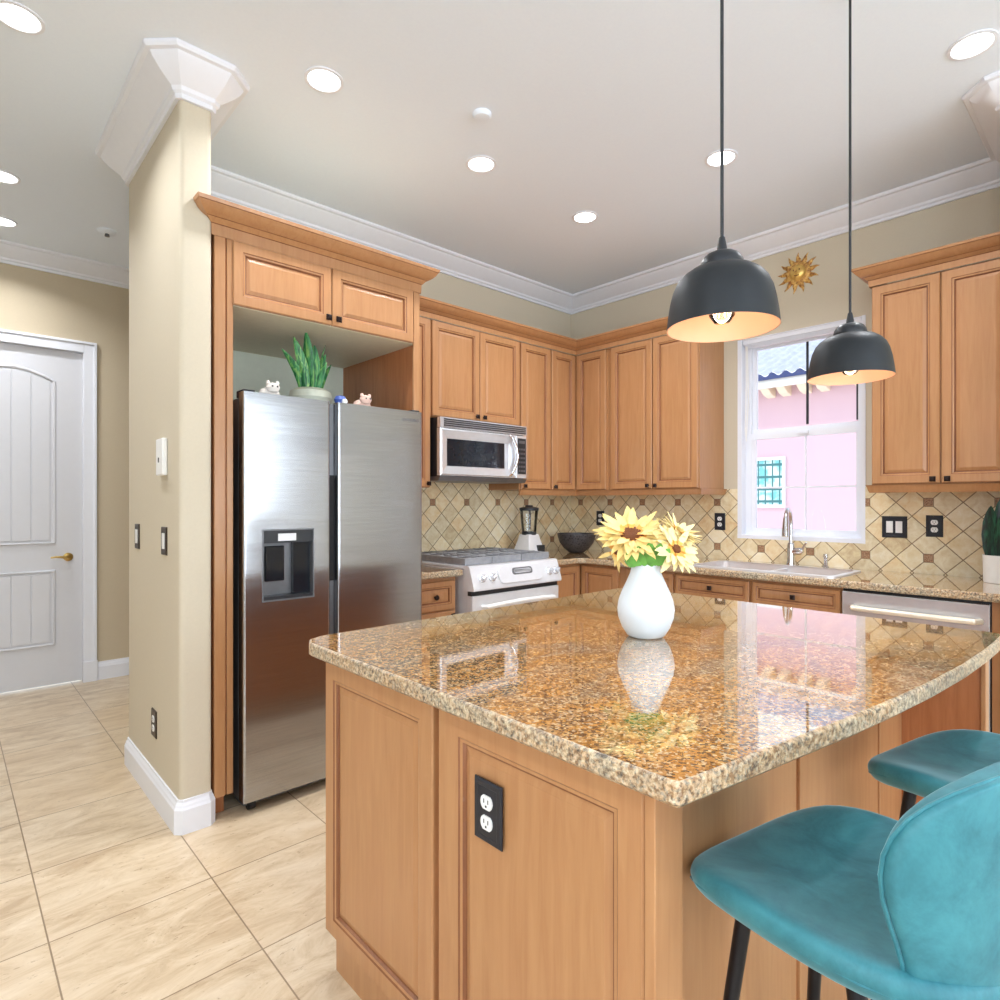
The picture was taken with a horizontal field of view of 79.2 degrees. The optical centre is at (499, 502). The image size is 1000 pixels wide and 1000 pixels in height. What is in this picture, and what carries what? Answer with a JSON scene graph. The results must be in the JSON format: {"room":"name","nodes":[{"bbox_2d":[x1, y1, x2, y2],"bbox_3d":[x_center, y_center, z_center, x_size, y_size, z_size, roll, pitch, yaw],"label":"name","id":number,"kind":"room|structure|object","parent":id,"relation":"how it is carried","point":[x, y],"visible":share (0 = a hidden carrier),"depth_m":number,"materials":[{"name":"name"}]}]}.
{"room":"kitchen","nodes":[
{"label":"kitchen","id":0,"kind":"room"},
{"bbox_2d":[0,263,128,661],"bbox_3d":[-3.414,-0.212,4.126,4.600,3.040,0.120,0,0,-43],"label":"wall","id":1,"kind":"structure","parent":0,"point":[32,301],"depth_m":4.49,"materials":[{"name":"beige paint"}]},
{"bbox_2d":[0,342,81,692],"bbox_3d":[-3.342,0.105,4.130,0.809,2.378,0.091,0,0,-43],"label":"door","id":2,"kind":"structure","parent":1,"relation":"in","point":[41,388],"depth_m":4.24,"materials":[{"name":"white paint"}]},
{"bbox_2d":[0,329,97,682],"bbox_3d":[-3.362,0.071,4.154,0.979,2.476,0.151,0,0,-43],"label":"trim","id":3,"kind":"structure","parent":1,"relation":"attached to","point":[88,350],"depth_m":4.41,"materials":[{"name":"white paint"}]},
{"bbox_2d":[0,239,128,288],"bbox_3d":[-0.363,-1.676,0.825,4.600,0.112,8.870,0,0,-43],"label":"trim","id":4,"kind":"structure","parent":1,"relation":"attached to","point":[11,253],"depth_m":4.26,"materials":[{"name":"white paint"}]},
{"bbox_2d":[98,657,128,679],"bbox_3d":[-1.722,1.242,4.389,1.758,0.132,1.790,0,0,-43],"label":"baseboard","id":5,"kind":"structure","parent":1,"relation":"attached to","point":[119,667],"depth_m":4.51,"materials":[{"name":"white paint"}]},
{"bbox_2d":[129,100,210,799],"bbox_3d":[-1.521,-0.212,2.749,0.122,3.040,0.892,0,0,-43],"label":"wall partition","id":6,"kind":"structure","parent":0,"point":[170,236],"depth_m":2.46,"materials":[{"name":"beige paint"}]},
{"bbox_2d":[135,524,139,548],"bbox_3d":[-1.732,0.162,2.882,0.008,0.118,0.078,0,0,-43],"label":"light switch","id":7,"kind":"object","parent":6,"relation":"attached to","point":[137,526],"visible":1,"depth_m":2.87,"materials":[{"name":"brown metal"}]},
{"bbox_2d":[151,707,156,738],"bbox_3d":[-1.522,0.971,2.654,0.009,0.118,0.078,0,0,-43],"label":"power outlet","id":8,"kind":"object","parent":6,"relation":"attached to","point":[153,711],"visible":1,"depth_m":2.64,"materials":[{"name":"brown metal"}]},
{"bbox_2d":[156,438,166,475],"bbox_3d":[-1.433,-0.189,2.546,0.024,0.155,0.140,0,0,-43],"label":"thermostat","id":9,"kind":"object","parent":6,"relation":"attached to","point":[161,444],"visible":1,"depth_m":2.50,"materials":[{"name":"white plastic"}]},
{"bbox_2d":[161,527,166,555],"bbox_3d":[-1.410,0.162,2.533,0.008,0.118,0.078,0,0,-43],"label":"light switch","id":10,"kind":"object","parent":6,"relation":"attached to","point":[163,529],"visible":1,"depth_m":2.52,"materials":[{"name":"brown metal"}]},
{"bbox_2d":[124,737,214,834],"bbox_3d":[-0.873,1.242,3.348,1.923,0.132,0.928,0,0,-43],"label":"baseboard","id":11,"kind":"structure","parent":6,"relation":"attached to","point":[182,817],"depth_m":2.45,"materials":[{"name":"white paint"}]},
{"bbox_2d":[95,38,249,186],"bbox_3d":[-0.915,-1.661,3.309,2.039,0.142,1.160,0,0,-43],"label":"trim","id":12,"kind":"structure","parent":6,"relation":"attached to","point":[164,72],"depth_m":2.45,"materials":[{"name":"white paint"}]},
{"bbox_2d":[211,70,999,314],"bbox_3d":[1.812,-1.676,1.562,3.203,0.112,7.000,0,0,-43],"label":"trim","id":13,"kind":"structure","parent":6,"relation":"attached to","point":[982,101],"depth_m":3.64,"materials":[{"name":"white paint"}]},
{"bbox_2d":[0,675,870,999],"bbox_3d":[0.216,1.358,1.340,6.150,0.100,9.140,0,0,-43],"label":"floor","id":14,"kind":"structure","parent":0,"point":[100,899],"depth_m":2.09,"materials":[{"name":"tile"}]},
{"bbox_2d":[193,191,439,812],"bbox_3d":[-1.044,0.045,3.088,1.184,2.526,0.875,0,0,-43],"label":"tall cabinet","id":15,"kind":"object","parent":14,"relation":"on","point":[274,280],"visible":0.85,"depth_m":2.75,"materials":[{"name":"brown wood"}]},
{"bbox_2d":[232,389,421,809],"bbox_3d":[-1.001,0.417,3.100,0.903,1.781,0.802,0,0,-43],"label":"refrigerator","id":16,"kind":"object","parent":14,"relation":"on","point":[327,497],"visible":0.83,"depth_m":2.69,"materials":[{"name":"grey metal"}]},
{"bbox_2d":[259,380,279,394],"bbox_3d":[-1.010,-0.499,2.659,0.092,0.071,0.086,0,0,-43],"label":"animal figurine","id":17,"kind":"object","parent":16,"relation":"on","point":[271,388],"visible":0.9,"depth_m":2.64,"materials":[{"name":"white ceramic"}]},
{"bbox_2d":[281,333,331,403],"bbox_3d":[-0.933,-0.650,2.974,0.210,0.374,0.210,0,0,2],"label":"potted snake plant","id":18,"kind":"object","parent":16,"relation":"on","point":[310,372],"visible":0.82,"depth_m":2.94,"materials":[{"name":"green plant"}]},
{"bbox_2d":[334,395,347,402],"bbox_3d":[-0.756,-0.486,2.870,0.060,0.046,0.073,0,0,-43],"label":"ornament","id":19,"kind":"object","parent":16,"relation":"on","point":[341,399],"visible":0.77,"depth_m":2.85,"materials":[{"name":"blue ceramic"}]},
{"bbox_2d":[353,393,371,405],"bbox_3d":[-0.673,-0.499,2.972,0.092,0.071,0.086,0,0,-43],"label":"animal figurine","id":20,"kind":"object","parent":16,"relation":"on","point":[365,400],"visible":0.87,"depth_m":2.95,"materials":[{"name":"ceramic"}]},
{"bbox_2d":[422,577,455,619],"bbox_3d":[-0.588,0.870,3.666,0.370,0.876,0.645,0,0,-43],"label":"base cabinet","id":21,"kind":"object","parent":14,"relation":"on","point":[438,594],"visible":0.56,"depth_m":3.49,"materials":[{"name":"brown wood"}]},
{"bbox_2d":[422,565,462,579],"bbox_3d":[-0.582,0.413,3.661,0.374,0.038,0.661,0,0,-43],"label":"countertop","id":22,"kind":"structure","parent":21,"relation":"on","point":[428,572],"depth_m":3.49,"materials":[{"name":"beige stone"}]},
{"bbox_2d":[422,547,561,613],"bbox_3d":[-0.095,0.805,4.018,0.769,0.945,0.763,0,0,-43],"label":"gas range","id":23,"kind":"object","parent":14,"relation":"on","point":[492,577],"visible":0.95,"depth_m":3.76,"materials":[{"name":"silver metal"}]},
{"bbox_2d":[422,558,547,569],"bbox_3d":[-0.143,0.393,4.068,0.767,0.021,0.625,0,0,-43],"label":"cooktop","id":24,"kind":"object","parent":23,"relation":"in","point":[425,561],"depth_m":3.76,"materials":[{"name":"silver metal"}]},
{"bbox_2d":[557,564,620,597],"bbox_3d":[0.582,0.870,4.538,0.965,0.876,0.952,0,0,-43],"label":"base cabinet","id":25,"kind":"object","parent":14,"relation":"on","point":[577,579],"visible":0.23,"depth_m":4.25,"materials":[{"name":"brown wood"}]},
{"bbox_2d":[545,549,999,602],"bbox_3d":[1.273,0.413,3.789,0.967,0.038,2.990,0,0,-43],"label":"countertop","id":26,"kind":"structure","parent":25,"relation":"on","point":[945,586],"depth_m":3.17,"materials":[{"name":"beige stone"}]},
{"bbox_2d":[514,505,544,551],"bbox_3d":[0.221,0.208,4.546,0.176,0.373,0.182,0,0,-43],"label":"blender","id":27,"kind":"object","parent":26,"relation":"on","point":[528,540],"visible":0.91,"depth_m":4.51,"materials":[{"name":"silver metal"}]},
{"bbox_2d":[520,511,537,534],"bbox_3d":[0.219,0.152,4.549,0.140,0.185,0.140,0,0,-43],"label":"jar","id":28,"kind":"object","parent":27,"relation":"on","point":[521,512],"depth_m":4.52,"materials":[{"name":"clear glass"}]},
{"bbox_2d":[557,532,595,552],"bbox_3d":[0.602,0.319,4.746,0.302,0.150,0.302,0,0,-43],"label":"fruit bowl","id":29,"kind":"object","parent":26,"relation":"on","point":[573,542],"visible":1,"depth_m":4.64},
{"bbox_2d":[692,560,860,577],"bbox_3d":[1.616,0.494,3.597,0.444,0.214,0.849,0,0,-43],"label":"sink","id":30,"kind":"object","parent":26,"relation":"in","point":[723,564],"visible":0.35,"depth_m":3.66,"materials":[{"name":"ceramic"}]},
{"bbox_2d":[782,507,806,565],"bbox_3d":[1.794,0.213,3.710,0.205,0.363,0.130,0,0,-43],"label":"kitchen faucet","id":31,"kind":"object","parent":26,"relation":"on","point":[787,525],"visible":0.99,"depth_m":3.76,"materials":[{"name":"silver metal"}]},
{"bbox_2d":[823,554,828,567],"bbox_3d":[1.958,0.352,3.637,0.058,0.084,0.036,0,0,-43],"label":"soap dispenser","id":32,"kind":"object","parent":26,"relation":"on","point":[825,556],"visible":1,"depth_m":3.63,"materials":[{"name":"silver metal"}]},
{"bbox_2d":[981,499,999,583],"bbox_3d":[2.450,0.186,2.952,0.144,0.416,0.145,0,0,-43],"label":"plant","id":33,"kind":"object","parent":26,"relation":"on","point":[990,534],"visible":1,"depth_m":2.95,"materials":[{"name":"green plant"}]},
{"bbox_2d":[621,567,675,592],"bbox_3d":[1.166,0.870,4.143,0.643,0.876,0.416,0,0,-43],"label":"base cabinet","id":34,"kind":"object","parent":14,"relation":"on","point":[669,577],"visible":0.13,"depth_m":3.83,"materials":[{"name":"brown wood"}]},
{"bbox_2d":[326,661,988,999],"bbox_3d":[0.482,0.870,1.751,1.500,0.876,1.251,0,0,-43],"label":"kitchen island","id":35,"kind":"object","parent":14,"relation":"on","point":[590,893],"visible":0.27,"depth_m":1.24,"materials":[{"name":"brown wood"}]},
{"bbox_2d":[475,774,502,851],"bbox_3d":[-0.025,0.610,1.188,0.009,0.122,0.080,0,0,-43],"label":"power outlet","id":36,"kind":"object","parent":35,"relation":"attached to","point":[488,795],"visible":1,"depth_m":1.18,"materials":[{"name":"black plastic"}]},
{"bbox_2d":[480,814,492,831],"bbox_3d":[-0.026,0.630,1.186,0.004,0.027,0.033,0,0,-43],"label":"receptacle","id":37,"kind":"object","parent":36,"relation":"attached to","point":[486,820],"depth_m":1.18,"materials":[{"name":"white plastic"}]},
{"bbox_2d":[480,794,492,811],"bbox_3d":[-0.026,0.590,1.186,0.004,0.027,0.033,0,0,-43],"label":"receptacle","id":38,"kind":"object","parent":36,"relation":"attached to","point":[486,800],"depth_m":1.18,"materials":[{"name":"white plastic"}]},
{"bbox_2d":[309,588,999,807],"bbox_3d":[0.469,0.413,1.777,1.590,0.038,1.376,0,0,-43],"label":"island countertop","id":39,"kind":"structure","parent":35,"relation":"on","point":[734,692],"depth_m":1.39,"materials":[{"name":"stone"}]},
{"bbox_2d":[617,565,674,638],"bbox_3d":[0.428,0.281,1.774,0.164,0.225,0.164,0,0,-43],"label":"flower vase","id":40,"kind":"object","parent":39,"relation":"on","point":[646,610],"visible":0.9,"depth_m":1.72,"materials":[{"name":"white ceramic"}]},
{"bbox_2d":[599,540,627,572],"bbox_3d":[0.363,0.180,1.804,0.104,0.189,0.121,0,0,-28],"label":"sunflower","id":41,"kind":"object","parent":40,"relation":"in","point":[614,555],"visible":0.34,"depth_m":1.81,"materials":[{"name":"yellow plant"}]},
{"bbox_2d":[592,506,666,561],"bbox_3d":[0.385,0.142,1.780,0.207,0.265,0.214,0,0,-43],"label":"sunflower","id":42,"kind":"object","parent":40,"relation":"in","point":[627,532],"visible":0.98,"depth_m":1.75,"materials":[{"name":"yellow plant"}]},
{"bbox_2d":[624,543,670,567],"bbox_3d":[0.420,0.149,1.721,0.132,0.077,0.028,0,0,0],"label":"sunflower leaves","id":43,"kind":"object","parent":40,"relation":"in","point":[645,559],"visible":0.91,"depth_m":1.72,"materials":[{"name":"green plant"}]},
{"bbox_2d":[646,519,676,544],"bbox_3d":[0.462,0.161,1.779,0.142,0.226,0.108,0,0,-16],"label":"sunflower","id":44,"kind":"object","parent":40,"relation":"in","point":[658,527],"visible":0.06,"depth_m":1.80,"materials":[{"name":"yellow plant"}]},
{"bbox_2d":[651,524,699,573],"bbox_3d":[0.505,0.169,1.742,0.158,0.211,0.108,0,0,-6],"label":"sunflower","id":45,"kind":"object","parent":40,"relation":"in","point":[682,555],"visible":0.94,"depth_m":1.73,"materials":[{"name":"yellow plant"}]},
{"bbox_2d":[655,511,702,548],"bbox_3d":[0.528,0.150,1.801,0.191,0.249,0.139,0,0,-43],"label":"sunflower","id":46,"kind":"object","parent":40,"relation":"in","point":[682,527],"visible":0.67,"depth_m":1.82,"materials":[{"name":"yellow plant"}]},
{"bbox_2d":[676,572,842,613],"bbox_3d":[1.635,0.870,3.636,0.643,0.876,0.959,0,0,-43],"label":"base cabinet","id":47,"kind":"object","parent":14,"relation":"on","point":[801,596],"visible":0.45,"depth_m":3.38,"materials":[{"name":"brown wood"}]},
{"bbox_2d":[690,762,999,999],"bbox_3d":[0.570,0.818,0.952,0.447,0.976,0.456,0,0,-32],"label":"bar stool","id":48,"kind":"object","parent":14,"relation":"on","point":[881,907],"visible":1,"depth_m":0.77,"materials":[{"name":"teal fabric"}]},
{"bbox_2d":[842,588,991,731],"bbox_3d":[2.135,0.874,3.035,0.671,0.868,0.598,0,0,-43],"label":"dishwasher","id":49,"kind":"object","parent":14,"relation":"on","point":[939,611],"visible":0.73,"depth_m":2.81,"materials":[{"name":"silver metal"}]},
{"bbox_2d":[868,729,999,999],"bbox_3d":[1.111,0.818,1.346,0.447,0.976,0.456,0,0,-32],"label":"bar stool","id":50,"kind":"object","parent":14,"relation":"on","point":[920,766],"visible":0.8,"depth_m":1.42,"materials":[{"name":"teal fabric"}]},
{"bbox_2d":[992,602,999,733],"bbox_3d":[2.397,0.870,2.831,0.617,0.876,0.054,0,0,-43],"label":"filler panel","id":51,"kind":"object","parent":14,"relation":"on","point":[995,606],"visible":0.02,"depth_m":2.63,"materials":[{"name":"brown wood"}]},
{"bbox_2d":[420,273,570,549],"bbox_3d":[-0.525,-0.212,4.222,3.325,3.040,0.080,0,0,-43],"label":"wall","id":52,"kind":"structure","parent":0,"point":[444,288],"depth_m":4.62,"materials":[{"name":"beige paint"}]},
{"bbox_2d":[420,317,430,487],"bbox_3d":[-0.684,-0.622,3.760,0.397,1.060,0.376,0,0,-43],"label":"upper cabinet","id":53,"kind":"object","parent":52,"relation":"attached to","point":[424,322],"visible":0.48,"depth_m":3.75,"materials":[{"name":"brown wood"}]},
{"bbox_2d":[430,319,519,425],"bbox_3d":[-0.250,-0.844,4.162,0.780,0.615,0.376,0,0,-43],"label":"upper cabinet","id":54,"kind":"object","parent":52,"relation":"attached to","point":[475,375],"visible":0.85,"depth_m":4.02,"materials":[{"name":"brown wood"}]},
{"bbox_2d":[430,416,526,483],"bbox_3d":[-0.216,-0.333,4.123,0.762,0.397,0.460,0,0,-43],"label":"microwave","id":55,"kind":"object","parent":54,"relation":"attached to","point":[461,450],"visible":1,"depth_m":3.94,"materials":[{"name":"silver plastic"}]},
{"bbox_2d":[422,482,570,551],"bbox_3d":[-0.165,-0.071,4.494,2.112,0.931,0.008,0,0,-43],"label":"tile backsplash","id":56,"kind":"structure","parent":52,"relation":"attached to","point":[455,516],"depth_m":4.52,"materials":[{"name":"beige tile"}]},
{"bbox_2d":[489,342,550,490],"bbox_3d":[0.158,-0.622,4.538,0.322,1.060,0.376,0,0,-43],"label":"upper cabinet","id":57,"kind":"object","parent":52,"relation":"attached to","point":[535,361],"visible":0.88,"depth_m":4.43,"materials":[{"name":"brown wood"}]},
{"bbox_2d":[0,0,999,293],"bbox_3d":[0.172,-1.792,1.299,6.270,0.120,9.140,0,0,-43],"label":"ceiling","id":58,"kind":"structure","parent":0,"point":[610,109],"depth_m":2.68,"materials":[{"name":"paint"}]},
{"bbox_2d":[0,216,17,226],"bbox_3d":[-3.066,-1.729,3.718,0.156,0.006,0.156,0,0,-43],"label":"recessed light","id":59,"kind":"object","parent":58,"relation":"in","point":[6,222],"visible":1,"depth_m":3.73,"materials":[{"name":"white paint"}]},
{"bbox_2d":[0,169,20,183],"bbox_3d":[-2.642,-1.729,3.205,0.156,0.006,0.156,0,0,-43],"label":"recessed light","id":60,"kind":"object","parent":58,"relation":"in","point":[6,177],"visible":1,"depth_m":3.23,"materials":[{"name":"white paint"}]},
{"bbox_2d":[0,0,44,34],"bbox_3d":[-1.720,-1.729,2.155,0.156,0.006,0.156,0,0,-43],"label":"recessed light","id":61,"kind":"object","parent":58,"relation":"in","point":[14,15],"visible":1,"depth_m":2.16,"materials":[{"name":"white paint"}]},
{"bbox_2d":[97,227,116,236],"bbox_3d":[-2.508,-1.714,3.855,0.110,0.036,0.110,0,0,-43],"label":"sprinkler","id":62,"kind":"object","parent":58,"relation":"attached to","point":[107,232],"visible":1,"depth_m":3.83,"materials":[{"name":"paint"}]},
{"bbox_2d":[304,66,343,93],"bbox_3d":[-0.721,-1.729,2.476,0.156,0.006,0.156,0,0,-43],"label":"recessed light","id":63,"kind":"object","parent":58,"relation":"in","point":[321,79],"visible":1,"depth_m":2.47,"materials":[{"name":"white paint"}]},
{"bbox_2d":[466,155,495,172],"bbox_3d":[-0.097,-1.729,3.091,0.156,0.006,0.156,0,0,-43],"label":"recessed light","id":64,"kind":"object","parent":58,"relation":"in","point":[479,163],"visible":1,"depth_m":3.09,"materials":[{"name":"white paint"}]},
{"bbox_2d":[473,108,490,122],"bbox_3d":[-0.080,-1.722,2.693,0.084,0.020,0.084,0,0,-43],"label":"smoke detector","id":65,"kind":"object","parent":58,"relation":"attached to","point":[481,115],"visible":1,"depth_m":2.67,"materials":[{"name":"paint"}]},
{"bbox_2d":[572,211,597,223],"bbox_3d":[0.516,-1.729,3.666,0.156,0.006,0.156,0,0,-43],"label":"recessed light","id":66,"kind":"object","parent":58,"relation":"in","point":[582,217],"visible":1,"depth_m":3.67,"materials":[{"name":"white paint"}]},
{"bbox_2d":[705,149,737,166],"bbox_3d":[1.112,-1.729,3.037,0.156,0.006,0.156,0,0,-43],"label":"recessed light","id":67,"kind":"object","parent":58,"relation":"in","point":[713,159],"visible":0.77,"depth_m":3.03,"materials":[{"name":"white paint"}]},
{"bbox_2d":[666,0,780,342],"bbox_3d":[0.533,-1.075,1.450,0.258,1.314,0.258,0,0,-43],"label":"pendant light","id":68,"kind":"object","parent":58,"relation":"hanging from","point":[726,297],"visible":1,"depth_m":1.40,"materials":[{"name":"black metal"}]},
{"bbox_2d":[807,0,895,385],"bbox_3d":[1.177,-1.075,2.030,0.258,1.314,0.258,0,0,-43],"label":"pendant light","id":69,"kind":"object","parent":58,"relation":"hanging from","point":[853,354],"visible":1,"depth_m":1.98,"materials":[{"name":"black metal"}]},
{"bbox_2d":[947,29,998,60],"bbox_3d":[1.788,-1.729,2.287,0.156,0.006,0.156,0,0,-43],"label":"recessed light","id":70,"kind":"object","parent":58,"relation":"in","point":[973,44],"visible":1,"depth_m":2.28,"materials":[{"name":"white paint"}]},
{"bbox_2d":[571,187,999,577],"bbox_3d":[3.067,-0.212,2.674,0.151,3.041,7.230,0,0,-43],"label":"wall","id":71,"kind":"structure","parent":0,"point":[826,300],"depth_m":3.69,"materials":[{"name":"beige paint"}]},
{"bbox_2d":[549,348,608,490],"bbox_3d":[0.603,-0.622,4.763,0.629,1.060,0.652,0,0,-43],"label":"upper cabinet","id":72,"kind":"object","parent":71,"relation":"attached to","point":[579,383],"visible":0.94,"depth_m":4.62,"materials":[{"name":"brown wood"}]},
{"bbox_2d":[420,295,667,354],"bbox_3d":[0.443,-1.196,3.824,2.139,0.096,1.109,0,0,-43],"label":"crown molding","id":73,"kind":"structure","parent":72,"relation":"attached to","point":[430,308],"depth_m":4.21,"materials":[{"name":"brown wood"}]},
{"bbox_2d":[519,488,726,495],"bbox_3d":[0.888,-0.071,4.367,1.415,0.040,0.560,0,0,18],"label":"rail","id":74,"kind":"object","parent":72,"relation":"attached to","point":[693,491],"visible":1,"depth_m":4.34,"materials":[{"name":"brown wood"}]},
{"bbox_2d":[609,335,723,489],"bbox_3d":[1.169,-0.622,4.337,0.376,1.060,0.733,0,0,-43],"label":"upper cabinet","id":75,"kind":"object","parent":71,"relation":"attached to","point":[666,394],"visible":0.88,"depth_m":4.16,"materials":[{"name":"brown wood"}]},
{"bbox_2d":[571,487,999,577],"bbox_3d":[1.626,0.151,4.117,0.008,0.486,2.994,0,0,-43],"label":"tile backsplash","id":76,"kind":"structure","parent":71,"relation":"attached to","point":[959,552],"depth_m":3.54,"materials":[{"name":"beige tile"}]},
{"bbox_2d":[596,511,603,524],"bbox_3d":[0.825,0.130,4.972,0.009,0.118,0.078,0,0,-43],"label":"power outlet","id":77,"kind":"object","parent":76,"relation":"attached to","point":[599,514],"visible":0.96,"depth_m":4.97,"materials":[{"name":"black plastic"}]},
{"bbox_2d":[715,513,724,529],"bbox_3d":[1.531,0.134,4.208,0.009,0.118,0.078,0,0,-43],"label":"power outlet","id":78,"kind":"object","parent":76,"relation":"attached to","point":[719,517],"visible":1,"depth_m":4.20,"materials":[{"name":"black plastic"}]},
{"bbox_2d":[882,516,906,537],"bbox_3d":[2.244,0.140,3.437,0.008,0.122,0.124,0,0,-43],"label":"light switch","id":79,"kind":"object","parent":76,"relation":"attached to","point":[892,526],"visible":1,"depth_m":3.44,"materials":[{"name":"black plastic"}]},
{"bbox_2d":[886,521,892,532],"bbox_3d":[2.227,0.140,3.452,0.004,0.066,0.033,0,0,-43],"label":"rocker switch","id":80,"kind":"object","parent":79,"relation":"attached to","point":[889,524],"depth_m":3.45,"materials":[{"name":"white plastic"}]},
{"bbox_2d":[895,521,901,532],"bbox_3d":[2.258,0.140,3.418,0.004,0.066,0.033,0,0,-43],"label":"rocker switch","id":81,"kind":"object","parent":79,"relation":"attached to","point":[898,524],"depth_m":3.42,"materials":[{"name":"white plastic"}]},
{"bbox_2d":[926,515,942,536],"bbox_3d":[2.372,0.130,3.298,0.009,0.118,0.078,0,0,-43],"label":"power outlet","id":82,"kind":"object","parent":76,"relation":"attached to","point":[934,523],"visible":1,"depth_m":3.30,"materials":[{"name":"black plastic"}]},
{"bbox_2d":[931,527,937,531],"bbox_3d":[2.370,0.150,3.296,0.004,0.027,0.033,0,0,-43],"label":"receptacle","id":83,"kind":"object","parent":82,"relation":"attached to","point":[933,529],"depth_m":3.29,"materials":[{"name":"white plastic"}]},
{"bbox_2d":[931,520,937,524],"bbox_3d":[2.370,0.110,3.296,0.004,0.027,0.033,0,0,-43],"label":"receptacle","id":84,"kind":"object","parent":82,"relation":"attached to","point":[933,522],"depth_m":3.29,"materials":[{"name":"white plastic"}]},
{"bbox_2d":[778,253,818,293],"bbox_3d":[1.876,-1.456,3.816,0.049,0.257,0.258,0,0,-43],"label":"wall plaque","id":85,"kind":"object","parent":71,"relation":"attached to","point":[799,272],"visible":1,"depth_m":3.81,"materials":[{"name":"gold metal"}]},
{"bbox_2d":[737,315,865,543],"bbox_3d":[1.941,-0.429,3.887,0.159,1.346,0.778,0,0,-43],"label":"window","id":86,"kind":"structure","parent":71,"relation":"in","point":[747,487],"depth_m":4.00,"materials":[{"name":"white paint"}]},
{"bbox_2d":[743,318,861,440],"bbox_3d":[1.906,-0.754,3.851,0.060,0.684,0.719,0,0,-43],"label":"window blind","id":87,"kind":"object","parent":86,"relation":"attached to","point":[826,329],"visible":0.88,"depth_m":3.91,"materials":[{"name":"white paint"}]},
{"bbox_2d":[851,231,999,484],"bbox_3d":[2.258,-0.668,3.123,0.424,1.152,0.676,0,0,-43],"label":"upper cabinet","id":88,"kind":"object","parent":71,"relation":"attached to","point":[936,420],"depth_m":3.00,"materials":[{"name":"brown wood"}]},
{"bbox_2d":[865,483,999,492],"bbox_3d":[2.301,-0.071,3.130,0.352,0.040,0.626,0,0,-43],"label":"rail","id":89,"kind":"object","parent":88,"relation":"attached to","point":[965,487],"visible":1,"depth_m":3.02,"materials":[{"name":"brown wood"}]},
{"label":"outside","id":90,"kind":"structure","parent":0,"visible":0},
{"bbox_2d":[757,339,857,530],"bbox_3d":[4.404,0.768,8.382,2.540,7.080,12.500,0,0,-43],"label":"neighbor house","id":91,"kind":"structure","parent":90,"point":[831,458],"depth_m":7.61,"materials":[{"name":"pink paint"}]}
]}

